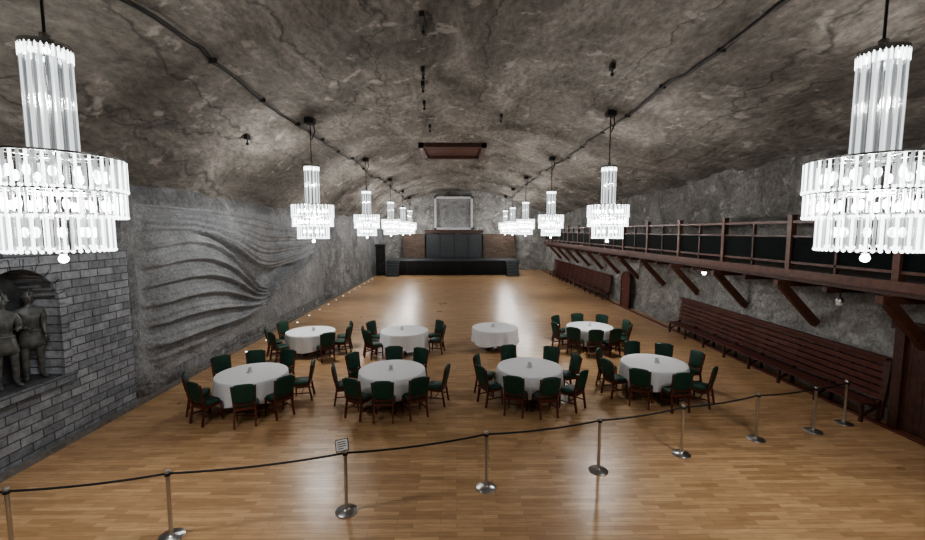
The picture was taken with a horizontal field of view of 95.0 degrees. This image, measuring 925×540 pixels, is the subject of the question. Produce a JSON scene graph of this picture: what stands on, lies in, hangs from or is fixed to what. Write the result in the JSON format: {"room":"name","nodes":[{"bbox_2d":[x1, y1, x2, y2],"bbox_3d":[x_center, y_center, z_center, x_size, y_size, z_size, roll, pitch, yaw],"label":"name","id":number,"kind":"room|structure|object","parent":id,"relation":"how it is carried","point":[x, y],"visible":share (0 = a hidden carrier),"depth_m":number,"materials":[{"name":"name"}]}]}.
{"room":"underground banquet hall","nodes":[
{"label":"underground banquet hall","id":0,"kind":"room"},
{"bbox_2d":[0,169,382,473],"bbox_3d":[-8.335,-0.688,20.598,1.129,6.000,51.403,0,5,-1],"label":"wall","id":1,"kind":"structure","parent":0,"point":[192,278],"depth_m":11.19,"materials":[{"name":"stone"}]},
{"bbox_2d":[0,374,61,396],"bbox_3d":[-8.156,2.117,7.601,0.577,0.026,1.460,0,5,-1],"label":"plinth","id":2,"kind":"object","parent":1,"relation":"on","point":[9,387],"visible":0.88,"depth_m":7.80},
{"bbox_2d":[0,290,23,391],"bbox_3d":[-8.053,1.226,7.439,0.469,1.770,0.415,-3,6,-33],"label":"statue","id":3,"kind":"object","parent":2,"relation":"on","point":[9,346],"visible":1,"depth_m":7.46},
{"bbox_2d":[12,286,50,380],"bbox_3d":[-8.086,1.175,7.990,0.427,1.770,0.446,0,5,-3],"label":"statue","id":4,"kind":"object","parent":2,"relation":"on","point":[31,335],"visible":0.93,"depth_m":7.92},
{"bbox_2d":[0,259,78,408],"bbox_3d":[-7.803,1.046,7.508,0.117,2.462,1.920,0,5,-1],"label":"arch surround","id":5,"kind":"object","parent":1,"relation":"attached to","point":[49,276],"visible":1,"depth_m":8.12,"materials":[{"name":"brick"}]},
{"bbox_2d":[0,274,375,482],"bbox_3d":[-7.986,2.318,20.126,0.100,0.100,49.900,0,5,-1],"label":"baseboard","id":6,"kind":"structure","parent":1,"relation":"attached to","point":[44,454],"depth_m":9.52,"materials":[{"name":"stone"}]},
{"bbox_2d":[375,244,385,275],"bbox_3d":[-7.745,-0.946,40.077,0.940,2.950,0.280,0,5,-1],"label":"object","id":7,"kind":"structure","parent":1,"relation":"in","point":[380,248],"depth_m":40.03,"materials":[{"name":"wood"}]},
{"bbox_2d":[403,230,513,257],"bbox_3d":[-0.397,-2.113,45.396,11.800,4.300,0.800,0,5,-1],"label":"brick wall","id":8,"kind":"structure","parent":0,"point":[494,245],"depth_m":44.94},
{"bbox_2d":[0,0,924,221],"bbox_3d":[1.082,-4.573,20.386,19.800,4.219,51.400,0,5,-1],"label":"ceiling","id":9,"kind":"structure","parent":0,"point":[148,98],"depth_m":10.45,"materials":[{"name":"grey stone"}]},
{"bbox_2d":[0,0,129,262],"bbox_3d":[-4.738,-2.103,4.856,1.328,4.059,1.333,3,6,30],"label":"chandelier","id":10,"kind":"object","parent":9,"relation":"hanging from","point":[46,65],"visible":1,"depth_m":4.73,"materials":[{"name":"clear glass"}]},
{"bbox_2d":[119,0,408,201],"bbox_3d":[-5.422,-5.470,23.116,0.239,0.559,43.260,0,5,-1],"label":"cable","id":11,"kind":"object","parent":9,"relation":"attached to","point":[211,60],"depth_m":9.13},
{"bbox_2d":[291,117,333,242],"bbox_3d":[-4.875,-2.869,13.722,1.328,3.963,1.333,-3,6,-32],"label":"chandelier","id":12,"kind":"object","parent":9,"relation":"hanging from","point":[314,216],"visible":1,"depth_m":13.54,"materials":[{"name":"clear glass"}]},
{"bbox_2d":[354,158,379,237],"bbox_3d":[-5.003,-3.718,22.078,1.328,4.124,1.333,3,6,30],"label":"chandelier","id":13,"kind":"object","parent":9,"relation":"hanging from","point":[366,194],"visible":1,"depth_m":21.88,"materials":[{"name":"clear glass"}]},
{"bbox_2d":[381,178,399,235],"bbox_3d":[-5.129,-4.452,30.244,1.328,4.092,1.333,-3,6,-32],"label":"chandelier","id":14,"kind":"object","parent":9,"relation":"hanging from","point":[390,204],"visible":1,"depth_m":30.07,"materials":[{"name":"clear glass"}]},
{"bbox_2d":[395,190,410,234],"bbox_3d":[-5.237,-5.026,37.220,1.328,3.958,1.333,3,6,30],"label":"chandelier","id":15,"kind":"object","parent":9,"relation":"hanging from","point":[402,209],"visible":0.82,"depth_m":37.07,"materials":[{"name":"clear glass"}]},
{"bbox_2d":[404,197,415,233],"bbox_3d":[-5.323,-5.439,42.805,1.328,3.758,1.333,3,6,30],"label":"chandelier","id":16,"kind":"object","parent":9,"relation":"hanging from","point":[409,212],"visible":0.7,"depth_m":42.60,"materials":[{"name":"clear glass"}]},
{"bbox_2d":[419,10,426,35],"bbox_3d":[-0.847,-5.234,9.148,0.100,0.310,0.900,0,5,-1],"label":"ceiling sensor","id":17,"kind":"object","parent":9,"relation":"attached to","point":[421,13],"depth_m":9.00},
{"bbox_2d":[418,143,486,158],"bbox_3d":[-0.551,-6.717,23.980,3.550,0.270,3.800,0,5,-1],"label":"ceiling hatch","id":18,"kind":"object","parent":9,"relation":"attached to","point":[428,150],"depth_m":23.79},
{"bbox_2d":[499,196,511,234],"bbox_3d":[4.336,-5.530,42.946,1.328,3.914,1.333,3,6,30],"label":"chandelier","id":19,"kind":"object","parent":9,"relation":"hanging from","point":[505,212],"visible":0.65,"depth_m":42.76,"materials":[{"name":"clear glass"}]},
{"bbox_2d":[505,188,519,234],"bbox_3d":[4.422,-5.103,37.362,1.328,4.085,1.333,3,6,30],"label":"chandelier","id":20,"kind":"object","parent":9,"relation":"hanging from","point":[508,224],"visible":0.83,"depth_m":37.19,"materials":[{"name":"clear glass"}]},
{"bbox_2d":[516,176,534,235],"bbox_3d":[4.529,-4.535,30.386,1.328,4.232,1.333,-3,6,-32],"label":"chandelier","id":21,"kind":"object","parent":9,"relation":"hanging from","point":[527,228],"visible":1,"depth_m":30.20,"materials":[{"name":"clear glass"}]},
{"bbox_2d":[538,157,563,237],"bbox_3d":[4.655,-3.767,22.223,1.328,4.196,1.333,-3,6,-32],"label":"chandelier","id":22,"kind":"object","parent":9,"relation":"hanging from","point":[557,221],"visible":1,"depth_m":22.07,"materials":[{"name":"clear glass"}]},
{"bbox_2d":[587,110,629,241],"bbox_3d":[4.784,-3.019,13.857,1.328,4.237,1.333,-3,6,-32],"label":"chandelier","id":23,"kind":"object","parent":9,"relation":"hanging from","point":[608,177],"visible":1,"depth_m":13.69,"materials":[{"name":"clear glass"}]},
{"bbox_2d":[511,0,789,197],"bbox_3d":[5.176,-5.771,23.252,0.239,0.634,43.260,0,5,-1],"label":"cable","id":24,"kind":"object","parent":9,"relation":"attached to","point":[721,50],"depth_m":10.25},
{"bbox_2d":[800,0,924,261],"bbox_3d":[4.921,-2.198,4.996,1.328,4.224,1.333,3,6,30],"label":"chandelier","id":25,"kind":"object","parent":9,"relation":"hanging from","point":[891,61],"visible":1,"depth_m":4.88,"materials":[{"name":"clear glass"}]},
{"bbox_2d":[0,270,924,539],"bbox_3d":[0.411,2.382,21.065,19.060,0.200,51.500,0,5,-1],"label":"floor","id":26,"kind":"structure","parent":0,"point":[865,480],"depth_m":7.93,"materials":[{"name":"brown wood"}]},
{"bbox_2d":[2,486,13,539],"bbox_3d":[-5.779,3.233,5.410,0.336,0.970,0.336,0,5,-1],"label":"stanchion","id":27,"kind":"object","parent":26,"relation":"on","point":[5,491],"visible":1,"depth_m":5.38,"materials":[{"name":"silver metal"}]},
{"bbox_2d":[0,382,846,492],"bbox_3d":[0.304,2.679,6.986,16.671,0.073,0.336,-1,5,-14],"label":"rope","id":28,"kind":"object","parent":27,"relation":"attached to","point":[428,444],"visible":1,"depth_m":6.40,"materials":[{"name":"black"}]},
{"bbox_2d":[157,469,185,539],"bbox_3d":[-4.015,3.197,5.806,0.336,0.970,0.336,0,5,-1],"label":"stanchion","id":29,"kind":"object","parent":26,"relation":"on","point":[178,533],"visible":1,"depth_m":5.80,"materials":[{"name":"silver metal"}]},
{"bbox_2d":[181,371,210,416],"bbox_3d":[-6.173,2.828,9.851,0.520,0.973,0.496,-3,6,-27],"label":"dining chair","id":30,"kind":"object","parent":26,"relation":"on","point":[206,391],"visible":0.57,"depth_m":9.62,"materials":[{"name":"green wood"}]},
{"bbox_2d":[185,381,222,427],"bbox_3d":[-5.684,2.875,9.340,0.496,0.973,0.520,3,6,27],"label":"dining chair","id":31,"kind":"object","parent":26,"relation":"on","point":[194,390],"visible":1,"depth_m":9.19,"materials":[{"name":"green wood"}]},
{"bbox_2d":[210,354,231,377],"bbox_3d":[-6.148,2.723,10.991,0.520,0.973,0.496,4,7,36],"label":"dining chair","id":32,"kind":"object","parent":26,"relation":"on","point":[219,363],"visible":0.38,"depth_m":11.03,"materials":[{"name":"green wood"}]},
{"bbox_2d":[230,384,259,429],"bbox_3d":[-4.722,2.885,9.233,0.496,0.973,0.520,-2,6,-19],"label":"dining chair","id":33,"kind":"object","parent":26,"relation":"on","point":[243,396],"visible":1,"depth_m":9.03,"materials":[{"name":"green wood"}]},
{"bbox_2d":[212,362,288,407],"bbox_3d":[-5.144,2.881,10.383,1.728,0.762,1.732,-2,6,-19],"label":"banquet table","id":34,"kind":"object","parent":26,"relation":"on","point":[263,375],"visible":0.73,"depth_m":9.93,"materials":[{"name":"fabric"}]},
{"bbox_2d":[245,349,265,363],"bbox_3d":[-5.561,2.683,11.430,0.496,0.973,0.520,-3,6,-26],"label":"dining chair","id":35,"kind":"object","parent":26,"relation":"on","point":[252,356],"visible":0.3,"depth_m":11.54,"materials":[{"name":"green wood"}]},
{"bbox_2d":[264,326,282,356],"bbox_3d":[-6.428,2.406,14.438,0.520,0.973,0.496,-2,6,-18],"label":"dining chair","id":36,"kind":"object","parent":26,"relation":"on","point":[279,341],"visible":0.62,"depth_m":14.22,"materials":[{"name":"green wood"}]},
{"bbox_2d":[267,332,289,362],"bbox_3d":[-5.977,2.466,13.792,0.496,0.973,0.520,5,7,43],"label":"dining chair","id":37,"kind":"object","parent":26,"relation":"on","point":[272,339],"visible":0.93,"depth_m":13.64,"materials":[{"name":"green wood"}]},
{"bbox_2d":[264,375,294,420],"bbox_3d":[-4.162,2.845,9.665,0.520,0.973,0.496,4,7,36],"label":"dining chair","id":38,"kind":"object","parent":26,"relation":"on","point":[283,386],"visible":1,"depth_m":9.54,"materials":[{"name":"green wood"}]},
{"bbox_2d":[276,321,288,339],"bbox_3d":[-6.281,2.335,15.215,0.520,0.973,0.496,2,6,23],"label":"dining chair","id":39,"kind":"object","parent":26,"relation":"on","point":[282,326],"visible":0.59,"depth_m":15.17,"materials":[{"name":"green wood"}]},
{"bbox_2d":[280,349,295,374],"bbox_3d":[-4.860,2.677,11.495,0.496,0.973,0.520,2,5,17],"label":"dining chair","id":40,"kind":"object","parent":26,"relation":"on","point":[287,356],"visible":0.47,"depth_m":11.60,"materials":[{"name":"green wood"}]},
{"bbox_2d":[293,358,315,400],"bbox_3d":[-3.986,2.752,10.677,0.520,0.973,0.496,-1,5,-11],"label":"dining chair","id":41,"kind":"object","parent":26,"relation":"on","point":[300,382],"visible":0.94,"depth_m":10.53,"materials":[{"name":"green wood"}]},
{"bbox_2d":[284,326,336,355],"bbox_3d":[-5.253,2.482,14.721,1.748,0.762,1.739,-4,7,-37],"label":"banquet table","id":42,"kind":"object","parent":26,"relation":"on","point":[302,340],"visible":0.82,"depth_m":14.01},
{"bbox_2d":[316,332,335,362],"bbox_3d":[-4.450,2.465,13.803,0.496,0.973,0.520,-4,7,-36],"label":"dining chair","id":43,"kind":"object","parent":26,"relation":"on","point":[327,340],"visible":1,"depth_m":13.64,"materials":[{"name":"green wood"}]},
{"bbox_2d":[331,363,353,405],"bbox_3d":[-2.938,2.775,10.426,0.520,0.973,0.496,-1,5,-14],"label":"dining chair","id":44,"kind":"object","parent":26,"relation":"on","point":[338,384],"visible":0.7,"depth_m":10.20,"materials":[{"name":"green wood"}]},
{"bbox_2d":[334,325,351,354],"bbox_3d":[-4.097,2.397,14.545,0.520,0.973,0.496,0,5,5],"label":"dining chair","id":45,"kind":"object","parent":26,"relation":"on","point":[341,341],"visible":0.96,"depth_m":14.42,"materials":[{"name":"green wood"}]},
{"bbox_2d":[337,321,352,348],"bbox_3d":[-4.209,2.333,15.237,0.520,0.973,0.496,-2,6,-23],"label":"dining chair","id":46,"kind":"object","parent":26,"relation":"on","point":[351,322],"visible":0.45,"depth_m":15.12,"materials":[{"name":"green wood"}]},
{"bbox_2d":[335,450,357,518],"bbox_3d":[-1.743,3.148,6.339,0.336,0.970,0.336,0,5,-1],"label":"stanchion","id":47,"kind":"object","parent":26,"relation":"on","point":[347,510],"visible":0.86,"depth_m":6.33,"materials":[{"name":"silver metal"}]},
{"bbox_2d":[335,438,348,452],"bbox_3d":[-1.772,2.576,6.239,0.217,0.195,0.095,-1,5,-6],"label":"notice sign","id":48,"kind":"object","parent":47,"relation":"on","point":[341,445],"visible":1,"depth_m":6.22,"materials":[{"name":"white paper"}]},
{"bbox_2d":[345,351,360,378],"bbox_3d":[-2.758,2.697,11.274,0.520,0.973,0.496,3,6,29],"label":"dining chair","id":49,"kind":"object","parent":26,"relation":"on","point":[352,359],"visible":0.63,"depth_m":11.25,"materials":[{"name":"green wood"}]},
{"bbox_2d":[342,377,372,421],"bbox_3d":[-2.363,2.851,9.601,0.496,0.973,0.520,3,6,26],"label":"dining chair","id":50,"kind":"object","parent":26,"relation":"on","point":[352,387],"visible":0.98,"depth_m":9.42,"materials":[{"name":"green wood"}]},
{"bbox_2d":[362,330,382,360],"bbox_3d":[-2.975,2.441,14.060,0.520,0.973,0.496,-5,7,-43],"label":"dining chair","id":51,"kind":"object","parent":26,"relation":"on","point":[367,336],"visible":1,"depth_m":13.93,"materials":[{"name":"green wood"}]},
{"bbox_2d":[366,320,379,348],"bbox_3d":[-3.116,2.330,15.265,0.520,0.973,0.496,3,6,28],"label":"dining chair","id":52,"kind":"object","parent":26,"relation":"on","point":[371,325],"visible":0.54,"depth_m":15.26,"materials":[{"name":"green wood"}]},
{"bbox_2d":[371,381,395,423],"bbox_3d":[-1.747,2.865,9.444,0.496,0.973,0.520,0,5,-3],"label":"dining chair","id":53,"kind":"object","parent":26,"relation":"on","point":[382,391],"visible":1,"depth_m":9.23,"materials":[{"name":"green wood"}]},
{"bbox_2d":[358,360,425,406],"bbox_3d":[-1.764,2.857,10.639,1.722,0.762,1.715,-3,6,-31],"label":"banquet table","id":54,"kind":"object","parent":26,"relation":"on","point":[404,371],"visible":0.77,"depth_m":10.28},
{"bbox_2d":[386,262,399,276],"bbox_3d":[-6.508,-0.086,39.728,1.100,1.299,1.430,0,5,-1],"label":"steps","id":55,"kind":"structure","parent":26,"relation":"on","point":[393,268],"depth_m":39.57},
{"bbox_2d":[385,346,402,359],"bbox_3d":[-1.911,2.648,11.812,0.496,0.973,0.520,-1,5,-7],"label":"dining chair","id":56,"kind":"object","parent":26,"relation":"on","point":[391,352],"visible":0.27,"depth_m":11.95,"materials":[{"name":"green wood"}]},
{"bbox_2d":[380,325,428,355],"bbox_3d":[-2.024,2.475,14.796,1.747,0.762,1.742,3,6,33],"label":"banquet table","id":57,"kind":"object","parent":26,"relation":"on","point":[412,336],"visible":0.92,"depth_m":14.25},
{"bbox_2d":[402,376,429,420],"bbox_3d":[-1.073,2.846,9.650,0.496,0.973,0.520,-3,6,-30],"label":"dining chair","id":58,"kind":"object","parent":26,"relation":"on","point":[418,387],"visible":1,"depth_m":9.47,"materials":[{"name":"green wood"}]},
{"bbox_2d":[413,347,428,376],"bbox_3d":[-1.264,2.660,11.673,0.496,0.973,0.520,3,6,30],"label":"dining chair","id":59,"kind":"object","parent":26,"relation":"on","point":[420,355],"visible":0.41,"depth_m":11.75,"materials":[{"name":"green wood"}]},
{"bbox_2d":[428,319,443,346],"bbox_3d":[-1.009,2.318,15.402,0.520,0.973,0.496,-4,7,-36],"label":"dining chair","id":60,"kind":"object","parent":26,"relation":"on","point":[439,323],"visible":0.73,"depth_m":15.39,"materials":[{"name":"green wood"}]},
{"bbox_2d":[429,324,445,353],"bbox_3d":[-0.860,2.382,14.703,0.520,0.973,0.496,1,5,10],"label":"dining chair","id":61,"kind":"object","parent":26,"relation":"on","point":[437,340],"visible":1,"depth_m":14.54,"materials":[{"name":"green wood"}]},
{"bbox_2d":[427,363,450,406],"bbox_3d":[-0.588,2.780,10.368,0.520,0.973,0.496,1,5,11],"label":"dining chair","id":62,"kind":"object","parent":26,"relation":"on","point":[434,385],"visible":0.94,"depth_m":10.20,"materials":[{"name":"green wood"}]},
{"bbox_2d":[386,258,518,274],"bbox_3d":[-0.955,-0.417,42.792,12.700,1.400,4.480,0,5,-1],"label":"stage platform","id":63,"kind":"object","parent":26,"relation":"on","point":[408,266],"visible":0.85,"depth_m":40.62,"materials":[{"name":"wood"}]},
{"bbox_2d":[426,234,482,257],"bbox_3d":[-0.887,-1.913,45.407,6.020,3.900,0.800,0,5,-1],"label":"screen","id":64,"kind":"object","parent":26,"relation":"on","point":[437,245],"visible":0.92,"depth_m":45.09,"materials":[{"name":"black rubber"}]},
{"bbox_2d":[473,353,495,394],"bbox_3d":[0.577,2.708,11.156,0.520,0.973,0.496,2,6,18],"label":"dining chair","id":65,"kind":"object","parent":26,"relation":"on","point":[491,375],"visible":0.57,"depth_m":11.04,"materials":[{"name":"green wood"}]},
{"bbox_2d":[476,431,495,493],"bbox_3d":[0.389,3.095,6.919,0.336,0.970,0.336,0,5,-1],"label":"stanchion","id":66,"kind":"object","parent":26,"relation":"on","point":[485,487],"visible":1,"depth_m":6.90,"materials":[{"name":"silver metal"}]},
{"bbox_2d":[475,365,502,407],"bbox_3d":[0.649,2.784,10.331,0.520,0.973,0.496,-3,6,-26],"label":"dining chair","id":67,"kind":"object","parent":26,"relation":"on","point":[492,386],"visible":1,"depth_m":10.22,"materials":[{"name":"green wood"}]},
{"bbox_2d":[471,322,518,350],"bbox_3d":[1.161,2.428,15.315,1.739,0.762,1.736,-1,5,-9],"label":"banquet table","id":68,"kind":"object","parent":26,"relation":"on","point":[484,335],"visible":0.95,"depth_m":14.72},
{"bbox_2d":[500,344,515,360],"bbox_3d":[1.361,2.634,11.955,0.496,0.973,0.520,-1,5,-15],"label":"dining chair","id":69,"kind":"object","parent":26,"relation":"on","point":[508,351],"visible":0.34,"depth_m":12.07,"materials":[{"name":"green wood"}]},
{"bbox_2d":[506,261,518,276],"bbox_3d":[4.690,-0.102,39.900,1.100,1.299,1.430,0,5,-1],"label":"steps","id":70,"kind":"structure","parent":26,"relation":"on","point":[511,266],"depth_m":39.75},
{"bbox_2d":[503,375,527,418],"bbox_3d":[1.226,2.836,9.759,0.496,0.973,0.520,2,6,21],"label":"dining chair","id":71,"kind":"object","parent":26,"relation":"on","point":[513,385],"visible":1,"depth_m":9.56,"materials":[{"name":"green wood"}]},
{"bbox_2d":[495,357,563,399],"bbox_3d":[1.702,2.838,10.845,1.749,0.762,1.749,0,5,-3],"label":"banquet table","id":72,"kind":"object","parent":26,"relation":"on","point":[541,368],"visible":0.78,"depth_m":10.50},
{"bbox_2d":[532,377,560,419],"bbox_3d":[1.899,2.845,9.668,0.496,0.973,0.520,-1,5,-14],"label":"dining chair","id":73,"kind":"object","parent":26,"relation":"on","point":[549,389],"visible":1,"depth_m":9.47,"materials":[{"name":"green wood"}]},
{"bbox_2d":[543,346,559,363],"bbox_3d":[2.393,2.647,11.820,0.496,0.973,0.520,4,6,35],"label":"dining chair","id":74,"kind":"object","parent":26,"relation":"on","point":[551,353],"visible":0.37,"depth_m":11.91,"materials":[{"name":"green wood"}]},
{"bbox_2d":[551,315,565,342],"bbox_3d":[3.732,2.241,16.237,0.496,0.973,0.520,-5,7,-43],"label":"dining chair","id":75,"kind":"object","parent":26,"relation":"on","point":[555,318],"visible":0.52,"depth_m":16.27,"materials":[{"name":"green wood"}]},
{"bbox_2d":[551,322,569,349],"bbox_3d":[3.501,2.338,15.184,0.520,0.973,0.496,-2,6,-18],"label":"dining chair","id":76,"kind":"object","parent":26,"relation":"on","point":[555,327],"visible":0.88,"depth_m":15.06,"materials":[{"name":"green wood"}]},
{"bbox_2d":[563,353,581,385],"bbox_3d":[2.803,2.705,11.190,0.520,0.973,0.496,-1,5,-15],"label":"dining chair","id":77,"kind":"object","parent":26,"relation":"on","point":[575,360],"visible":0.84,"depth_m":11.12,"materials":[{"name":"green wood"}]},
{"bbox_2d":[559,369,588,413],"bbox_3d":[2.636,2.809,10.055,0.520,0.973,0.496,5,7,44],"label":"dining chair","id":78,"kind":"object","parent":26,"relation":"on","point":[571,390],"visible":0.99,"depth_m":9.94,"materials":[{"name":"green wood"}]},
{"bbox_2d":[566,327,583,354],"bbox_3d":[3.875,2.396,14.553,0.496,0.973,0.520,4,6,34],"label":"dining chair","id":79,"kind":"object","parent":26,"relation":"on","point":[573,333],"visible":1,"depth_m":14.38,"materials":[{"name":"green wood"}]},
{"bbox_2d":[571,313,582,321],"bbox_3d":[4.549,2.208,16.601,0.496,0.973,0.520,0,5,-2],"label":"dining chair","id":80,"kind":"object","parent":26,"relation":"on","point":[575,317],"visible":0.33,"depth_m":16.74,"materials":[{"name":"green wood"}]},
{"bbox_2d":[550,259,611,299],"bbox_3d":[8.694,0.412,33.044,0.635,1.532,14.540,0,5,-1],"label":"bench","id":81,"kind":"object","parent":26,"relation":"on","point":[565,266],"visible":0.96,"depth_m":30.59,"materials":[{"name":"brown wood"}]},
{"bbox_2d":[565,321,612,349],"bbox_3d":[4.622,2.414,15.468,1.729,0.762,1.728,-1,5,-11],"label":"banquet table","id":82,"kind":"object","parent":26,"relation":"on","point":[583,325],"visible":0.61,"depth_m":15.18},
{"bbox_2d":[587,329,603,357],"bbox_3d":[4.453,2.423,14.258,0.496,0.973,0.520,1,5,9],"label":"dining chair","id":83,"kind":"object","parent":26,"relation":"on","point":[595,336],"visible":0.98,"depth_m":14.05,"materials":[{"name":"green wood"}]},
{"bbox_2d":[588,417,607,475],"bbox_3d":[2.391,3.049,7.418,0.336,0.970,0.336,0,5,-1],"label":"stanchion","id":84,"kind":"object","parent":26,"relation":"on","point":[598,470],"visible":1,"depth_m":7.40,"materials":[{"name":"silver metal"}]},
{"bbox_2d":[596,314,608,323],"bbox_3d":[5.308,2.225,16.411,0.496,0.973,0.520,4,7,39],"label":"dining chair","id":85,"kind":"object","parent":26,"relation":"on","point":[601,318],"visible":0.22,"depth_m":16.49,"materials":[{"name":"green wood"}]},
{"bbox_2d":[595,347,616,384],"bbox_3d":[3.953,2.660,11.682,0.520,0.973,0.496,3,6,29],"label":"dining chair","id":86,"kind":"object","parent":26,"relation":"on","point":[598,350],"visible":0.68,"depth_m":11.59,"materials":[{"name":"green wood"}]},
{"bbox_2d":[603,328,622,357],"bbox_3d":[5.039,2.414,14.355,0.496,0.973,0.520,-2,6,-21],"label":"dining chair","id":87,"kind":"object","parent":26,"relation":"on","point":[615,335],"visible":0.93,"depth_m":14.16,"materials":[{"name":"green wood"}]},
{"bbox_2d":[600,358,627,398],"bbox_3d":[3.873,2.735,10.857,0.520,0.973,0.496,-2,5,-16],"label":"dining chair","id":88,"kind":"object","parent":26,"relation":"on","point":[607,366],"visible":1,"depth_m":10.73,"materials":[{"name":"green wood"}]},
{"bbox_2d":[616,319,630,345],"bbox_3d":[5.797,2.304,15.555,0.520,0.973,0.496,-1,5,-6],"label":"dining chair","id":89,"kind":"object","parent":26,"relation":"on","point":[626,323],"visible":0.55,"depth_m":15.46,"materials":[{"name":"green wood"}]},
{"bbox_2d":[615,324,632,351],"bbox_3d":[5.663,2.365,14.884,0.520,0.973,0.496,3,6,27],"label":"dining chair","id":90,"kind":"object","parent":26,"relation":"on","point":[623,338],"visible":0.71,"depth_m":14.71,"materials":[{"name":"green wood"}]},
{"bbox_2d":[623,341,639,355],"bbox_3d":[5.017,2.596,12.376,0.496,0.973,0.520,0,5,-2],"label":"dining chair","id":91,"kind":"object","parent":26,"relation":"on","point":[630,347],"visible":0.37,"depth_m":12.51,"materials":[{"name":"green wood"}]},
{"bbox_2d":[629,368,652,409],"bbox_3d":[4.314,2.793,10.234,0.496,0.973,0.520,3,6,32],"label":"dining chair","id":92,"kind":"object","parent":26,"relation":"on","point":[640,379],"visible":1,"depth_m":10.05,"materials":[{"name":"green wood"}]},
{"bbox_2d":[619,354,689,396],"bbox_3d":[5.040,2.808,11.176,1.731,0.762,1.733,-2,6,-25],"label":"banquet table","id":93,"kind":"object","parent":26,"relation":"on","point":[662,373],"visible":0.73,"depth_m":10.88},
{"bbox_2d":[655,342,673,356],"bbox_3d":[5.737,2.617,12.148,0.496,0.973,0.520,3,6,30],"label":"dining chair","id":94,"kind":"object","parent":26,"relation":"on","point":[664,349],"visible":0.31,"depth_m":12.25,"materials":[{"name":"green wood"}]},
{"bbox_2d":[661,372,693,413],"bbox_3d":[5.041,2.816,9.985,0.496,0.973,0.520,0,5,-5],"label":"dining chair","id":95,"kind":"object","parent":26,"relation":"on","point":[681,384],"visible":1,"depth_m":9.80,"materials":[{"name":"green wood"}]},
{"bbox_2d":[671,404,690,458],"bbox_3d":[4.133,2.998,7.972,0.336,0.970,0.336,0,5,-1],"label":"stanchion","id":96,"kind":"object","parent":26,"relation":"on","point":[680,453],"visible":1,"depth_m":7.95,"materials":[{"name":"silver metal"}]},
{"bbox_2d":[688,349,705,381],"bbox_3d":[6.177,2.676,11.508,0.520,0.973,0.496,-1,5,-12],"label":"dining chair","id":97,"kind":"object","parent":26,"relation":"on","point":[696,359],"visible":0.68,"depth_m":11.43,"materials":[{"name":"green wood"}]},
{"bbox_2d":[690,366,717,408],"bbox_3d":[5.846,2.788,10.287,0.520,0.973,0.496,5,7,42],"label":"dining chair","id":98,"kind":"object","parent":26,"relation":"on","point":[696,386],"visible":0.93,"depth_m":10.19,"materials":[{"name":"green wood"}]},
{"bbox_2d":[542,270,924,446],"bbox_3d":[8.893,2.314,20.386,0.080,0.059,49.900,0,5,-1],"label":"baseboard","id":99,"kind":"structure","parent":26,"relation":"on","point":[850,410],"depth_m":11.55,"materials":[{"name":"brown wood"}]},
{"bbox_2d":[746,392,765,442],"bbox_3d":[5.944,2.945,8.548,0.336,0.970,0.336,0,5,-1],"label":"stanchion","id":100,"kind":"object","parent":26,"relation":"on","point":[754,438],"visible":1,"depth_m":8.53,"materials":[{"name":"silver metal"}]},
{"bbox_2d":[668,297,892,421],"bbox_3d":[8.995,2.247,13.507,0.635,1.453,8.590,0,5,-1],"label":"bench","id":101,"kind":"object","parent":26,"relation":"on","point":[879,404],"visible":0.88,"depth_m":11.54,"materials":[{"name":"brown wood"}]},
{"bbox_2d":[803,386,823,434],"bbox_3d":[7.389,2.914,8.888,0.336,0.970,0.336,0,5,-1],"label":"stanchion","id":102,"kind":"object","parent":26,"relation":"on","point":[812,430],"visible":1,"depth_m":8.87,"materials":[{"name":"silver metal"}]},
{"bbox_2d":[834,380,853,426],"bbox_3d":[8.364,2.881,9.252,0.336,0.970,0.336,0,5,-1],"label":"stanchion","id":103,"kind":"object","parent":26,"relation":"on","point":[843,422],"visible":1,"depth_m":9.23,"materials":[{"name":"silver metal"}]},
{"bbox_2d":[382,190,553,269],"bbox_3d":[0.593,-4.609,45.790,20.200,9.200,0.161,0,5,-1],"label":"wall","id":104,"kind":"structure","parent":0,"point":[488,208],"depth_m":45.74,"materials":[{"name":"stone"}]},
{"bbox_2d":[434,196,472,229],"bbox_3d":[-0.952,-6.072,45.315,4.100,3.500,0.480,0,5,-1],"label":"relief","id":105,"kind":"object","parent":104,"relation":"attached to","point":[450,212],"visible":1,"depth_m":45.33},
{"bbox_2d":[543,244,924,419],"bbox_3d":[9.317,0.732,21.001,0.340,3.100,51.400,0,5,-1],"label":"wall","id":106,"kind":"structure","parent":0,"point":[860,322],"depth_m":13.13,"materials":[{"name":"stone"}]},
{"bbox_2d":[620,271,631,308],"bbox_3d":[9.072,1.047,23.577,0.140,2.000,1.303,0,5,-1],"label":"door","id":107,"kind":"structure","parent":106,"relation":"in","point":[625,291],"depth_m":23.53,"materials":[{"name":"brown wood"}]},
{"bbox_2d":[544,209,924,350],"bbox_3d":[9.130,-1.051,22.893,2.160,2.936,37.500,0,5,-1],"label":"gallery balcony","id":108,"kind":"object","parent":106,"relation":"attached to","point":[791,258],"visible":0.84,"depth_m":11.74,"materials":[{"name":"wood"}]},
{"bbox_2d":[835,288,844,305],"bbox_3d":[8.575,0.617,9.630,0.170,0.410,0.166,0,5,-1],"label":"bulb","id":109,"kind":"object","parent":108,"relation":"attached to","point":[839,300],"visible":1,"depth_m":9.60,"materials":[{"name":"white glass"}]},
{"bbox_2d":[886,319,924,440],"bbox_3d":[9.245,2.273,8.436,0.180,2.330,1.400,0,5,-1],"label":"door","id":110,"kind":"structure","parent":106,"relation":"in","point":[906,404],"depth_m":8.81,"materials":[{"name":"wood"}]},
{"bbox_2d":[561,139,924,235],"bbox_3d":[10.097,-2.531,20.713,0.949,3.550,51.401,0,5,-1],"label":"wall","id":111,"kind":"structure","parent":0,"point":[770,192],"depth_m":15.36,"materials":[{"name":"stone"}]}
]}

